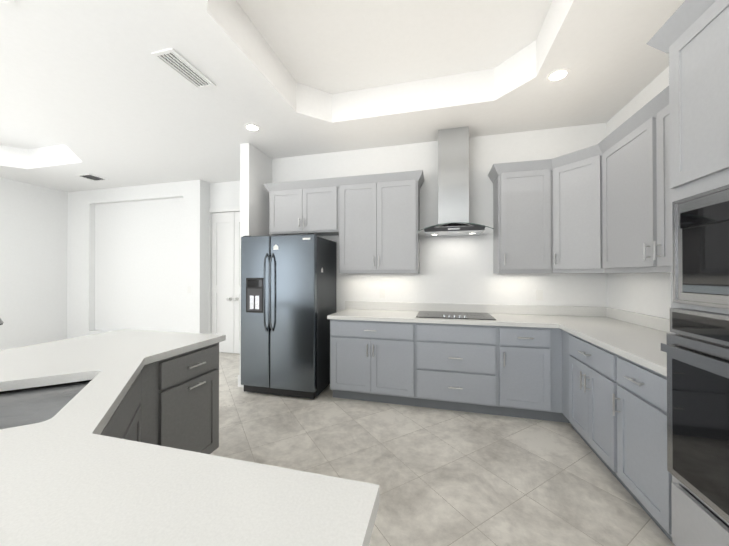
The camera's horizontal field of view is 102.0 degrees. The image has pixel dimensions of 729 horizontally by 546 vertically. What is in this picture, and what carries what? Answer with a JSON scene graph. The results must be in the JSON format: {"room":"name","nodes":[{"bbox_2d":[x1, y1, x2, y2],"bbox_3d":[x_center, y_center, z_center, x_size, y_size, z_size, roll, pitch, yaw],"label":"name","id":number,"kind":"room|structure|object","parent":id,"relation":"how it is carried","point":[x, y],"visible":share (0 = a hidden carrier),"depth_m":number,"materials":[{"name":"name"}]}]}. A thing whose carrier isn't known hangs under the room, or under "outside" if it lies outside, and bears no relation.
{"room":"kitchen","nodes":[
{"label":"kitchen","id":0,"kind":"room"},
{"bbox_2d":[0,177,67,348],"bbox_3d":[-6.642,-0.356,2.475,0.150,3.450,9.100,0,0,14],"label":"wall","id":1,"kind":"structure","parent":0,"point":[33,260],"depth_m":5.21,"materials":[{"name":"paint"}]},
{"bbox_2d":[0,338,65,349],"bbox_3d":[-6.711,1.301,1.864,0.014,0.130,7.900,0,0,14],"label":"baseboard","id":2,"kind":"structure","parent":1,"relation":"attached to","point":[65,338],"depth_m":5.20,"materials":[{"name":"white"}]},
{"bbox_2d":[67,180,209,337],"bbox_3d":[-4.223,-0.339,5.429,3.081,3.450,0.220,0,0,14],"label":"wall","id":3,"kind":"structure","parent":0,"point":[138,257],"depth_m":5.38,"materials":[{"name":"paint"}]},
{"bbox_2d":[210,181,239,333],"bbox_3d":[-1.945,-0.342,5.024,1.535,3.450,0.120,0,0,14],"label":"wall","id":4,"kind":"structure","parent":0,"point":[224,194],"depth_m":5.11,"materials":[{"name":"paint"}]},
{"bbox_2d":[209,206,239,333],"bbox_3d":[-2.223,0.128,5.021,1.002,2.510,0.017,0,0,14],"label":"door frame","id":5,"kind":"structure","parent":4,"relation":"attached to","point":[225,209],"depth_m":5.13,"materials":[{"name":"white wood"}]},
{"bbox_2d":[211,212,239,353],"bbox_3d":[-2.245,0.163,5.049,0.912,2.425,0.115,0,0,14],"label":"door","id":6,"kind":"structure","parent":4,"relation":"in","point":[226,273],"depth_m":5.11,"materials":[{"name":"white wood"}]},
{"bbox_2d":[240,143,271,375],"bbox_3d":[-1.185,-0.344,4.645,0.125,3.450,2.200,0,0,14],"label":"wall","id":7,"kind":"structure","parent":0,"point":[255,169],"depth_m":3.65,"materials":[{"name":"paint"}]},
{"bbox_2d":[238,375,242,386],"bbox_3d":[-1.375,1.314,4.171,0.014,0.130,1.234,0,0,14],"label":"baseboard","id":8,"kind":"structure","parent":7,"relation":"attached to","point":[239,381],"depth_m":3.57,"materials":[{"name":"white wood"}]},
{"bbox_2d":[0,0,684,191],"bbox_3d":[-2.375,-1.837,1.370,8.970,0.500,9.350,0,0,14],"label":"ceiling","id":9,"kind":"structure","parent":0,"point":[95,87],"depth_m":2.55,"materials":[{"name":"paint"}]},
{"bbox_2d":[0,0,15,6],"bbox_3d":[-2.098,-1.582,1.665,0.170,0.006,0.170,0,0,14],"label":"recessed light","id":10,"kind":"object","parent":9,"relation":"in","point":[9,3],"visible":1,"depth_m":1.73,"materials":[{"name":"white"}]},
{"bbox_2d":[75,174,109,181],"bbox_3d":[-4.449,-1.562,4.833,0.300,0.012,0.300,0,0,14],"label":"ceiling vent","id":11,"kind":"object","parent":9,"relation":"in","point":[92,177],"visible":1,"depth_m":4.83,"materials":[{"name":"white metal"}]},
{"bbox_2d":[151,48,215,89],"bbox_3d":[-1.390,-1.575,2.300,0.190,0.012,0.420,0,0,14],"label":"ceiling vent","id":12,"kind":"object","parent":9,"relation":"in","point":[176,62],"visible":0.96,"depth_m":2.27,"materials":[{"name":"white metal"}]},
{"bbox_2d":[244,123,260,131],"bbox_3d":[-1.214,-1.573,3.194,0.170,0.006,0.170,0,0,14],"label":"recessed light","id":13,"kind":"object","parent":9,"relation":"in","point":[252,127],"visible":1,"depth_m":3.19,"materials":[{"name":"white plastic"}]},
{"bbox_2d":[546,68,570,82],"bbox_3d":[1.545,-1.578,2.357,0.170,0.006,0.170,0,0,14],"label":"recessed light","id":14,"kind":"object","parent":9,"relation":"in","point":[559,74],"visible":1,"depth_m":2.35,"materials":[{"name":"white"}]},
{"bbox_2d":[272,123,606,311],"bbox_3d":[0.652,-0.349,3.645,3.930,3.450,0.150,0,0,14],"label":"wall","id":15,"kind":"structure","parent":0,"point":[456,269],"depth_m":3.44,"materials":[{"name":"paint"}]},
{"bbox_2d":[267,182,338,235],"bbox_3d":[-0.717,-0.771,3.750,0.925,0.565,0.324,0,0,14],"label":"upper cabinet","id":16,"kind":"object","parent":15,"relation":"attached to","point":[293,210],"depth_m":3.59,"materials":[{"name":"grey wood"}]},
{"bbox_2d":[335,174,420,273],"bbox_3d":[0.179,-0.525,3.520,0.925,1.060,0.324,0,0,14],"label":"upper cabinet","id":17,"kind":"object","parent":15,"relation":"attached to","point":[372,221],"depth_m":3.36,"materials":[{"name":"grey wood"}]},
{"bbox_2d":[417,126,493,236],"bbox_3d":[0.971,-1.002,3.231,0.740,1.145,0.497,0,0,14],"label":"range hood","id":18,"kind":"object","parent":15,"relation":"attached to","point":[453,181],"visible":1,"depth_m":3.20,"materials":[{"name":"silver metal"}]},
{"bbox_2d":[492,166,551,272],"bbox_3d":[1.667,-0.527,3.141,0.495,1.060,0.325,0,0,14],"label":"upper cabinet","id":19,"kind":"object","parent":15,"relation":"attached to","point":[522,195],"depth_m":2.99,"materials":[{"name":"grey wood"}]},
{"bbox_2d":[210,352,674,545],"bbox_3d":[-2.394,1.413,1.280,9.270,0.100,9.500,0,0,14],"label":"floor","id":20,"kind":"structure","parent":0,"point":[441,477],"depth_m":2.10,"materials":[{"name":"tile"}]},
{"bbox_2d":[0,318,378,545],"bbox_3d":[-1.068,0.684,1.039,2.340,1.354,2.180,0,0,14],"label":"kitchen island","id":21,"kind":"object","parent":20,"relation":"on","point":[110,438],"visible":1,"depth_m":0.68,"materials":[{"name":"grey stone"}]},
{"bbox_2d":[0,380,90,428],"bbox_3d":[-1.265,0.596,1.018,0.715,0.222,0.720,0,0,14],"label":"sink","id":22,"kind":"object","parent":21,"relation":"in","point":[27,404],"depth_m":1.26,"materials":[{"name":"silver metal"}]},
{"bbox_2d":[241,233,335,398],"bbox_3d":[-0.890,0.475,3.553,0.913,1.800,0.762,0,0,14],"label":"fridge","id":23,"kind":"object","parent":20,"relation":"on","point":[288,294],"visible":0.96,"depth_m":3.25,"materials":[{"name":"grey metal"}]},
{"bbox_2d":[330,319,417,405],"bbox_3d":[0.143,0.936,3.365,0.914,0.876,0.628,0,0,14],"label":"base cabinet","id":24,"kind":"object","parent":20,"relation":"on","point":[374,361],"depth_m":3.06,"materials":[{"name":"grey wood"}]},
{"bbox_2d":[418,323,497,414],"bbox_3d":[0.955,0.935,3.158,0.762,0.876,0.628,0,0,14],"label":"base cabinet","id":25,"kind":"object","parent":20,"relation":"on","point":[458,363],"depth_m":2.86,"materials":[{"name":"grey wood"}]},
{"bbox_2d":[498,326,553,420],"bbox_3d":[1.537,0.934,3.010,0.439,0.876,0.628,0,0,14],"label":"base cabinet","id":26,"kind":"object","parent":20,"relation":"on","point":[509,371],"depth_m":2.71,"materials":[{"name":"grey wood"}]},
{"bbox_2d":[554,328,569,422],"bbox_3d":[2.104,0.933,2.865,0.731,0.876,0.628,0,0,14],"label":"base cabinet","id":27,"kind":"object","parent":20,"relation":"on","point":[558,415],"depth_m":2.66,"materials":[{"name":"grey wood"}]},
{"bbox_2d":[327,301,634,327],"bbox_3d":[1.064,0.426,3.112,2.865,0.140,0.666,0,0,14],"label":"countertop","id":28,"kind":"structure","parent":27,"relation":"on","point":[537,316],"depth_m":3.20,"materials":[{"name":"white stone"}]},
{"bbox_2d":[416,311,495,319],"bbox_3d":[0.959,0.441,3.176,0.760,0.030,0.510,0,0,14],"label":"cooktop","id":29,"kind":"object","parent":28,"relation":"in","point":[455,315],"visible":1,"depth_m":3.11,"materials":[{"name":"black glass"}]},
{"bbox_2d":[559,309,670,376],"bbox_3d":[1.889,0.419,1.908,0.670,0.140,1.260,0,0,14],"label":"countertop","id":30,"kind":"structure","parent":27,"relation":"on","point":[638,338],"depth_m":2.24,"materials":[{"name":"white stone"}]},
{"bbox_2d":[562,330,671,541],"bbox_3d":[1.888,0.928,1.935,0.691,0.876,1.318,0,0,14],"label":"base cabinet","id":31,"kind":"object","parent":20,"relation":"on","point":[614,408],"visible":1,"depth_m":1.74,"materials":[{"name":"grey wood"}]},
{"bbox_2d":[647,0,728,545],"bbox_3d":[1.611,0.116,0.925,0.727,2.490,0.896,0,0,14],"label":"tall cabinet","id":32,"kind":"object","parent":20,"relation":"on","point":[691,37],"visible":1,"depth_m":1.19,"materials":[{"name":"grey wood"}]},
{"bbox_2d":[661,308,728,522],"bbox_3d":[1.568,0.531,0.904,0.654,0.750,0.748,0,0,14],"label":"oven","id":33,"kind":"object","parent":32,"relation":"in","point":[698,352],"depth_m":1.17,"materials":[{"name":"grey"}]},
{"bbox_2d":[672,184,728,308],"bbox_3d":[1.521,-0.097,0.919,0.472,0.455,0.748,0,0,14],"label":"microwave","id":34,"kind":"object","parent":32,"relation":"in","point":[700,219],"depth_m":1.18,"materials":[{"name":"grey"}]},
{"bbox_2d":[552,142,603,161],"bbox_3d":[1.972,-0.579,2.753,0.288,1.080,0.289,0,0,14],"label":"upper cabinet","id":35,"kind":"object","parent":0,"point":[600,146],"depth_m":2.59,"materials":[{"name":"grey wood"}]},
{"bbox_2d":[607,66,670,318],"bbox_3d":[1.714,-0.372,-0.449,0.150,3.450,7.560,0,0,14],"label":"wall","id":36,"kind":"structure","parent":0,"point":[646,293],"depth_m":2.56,"materials":[{"name":"paint"}]},
{"bbox_2d":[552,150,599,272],"bbox_3d":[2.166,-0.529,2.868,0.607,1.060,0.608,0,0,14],"label":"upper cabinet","id":37,"kind":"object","parent":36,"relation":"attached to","point":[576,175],"depth_m":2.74,"materials":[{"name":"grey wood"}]},
{"bbox_2d":[600,110,651,272],"bbox_3d":[2.146,-0.532,2.218,0.325,1.060,0.660,0,0,14],"label":"upper cabinet","id":38,"kind":"object","parent":36,"relation":"attached to","point":[603,206],"depth_m":2.23,"materials":[{"name":"grey wood"}]},
{"bbox_2d":[652,94,670,272],"bbox_3d":[1.983,-0.536,1.579,0.325,1.060,0.660,0,0,14],"label":"upper cabinet","id":39,"kind":"object","parent":36,"relation":"attached to","point":[661,219],"depth_m":1.88,"materials":[{"name":"grey wood"}]}
]}

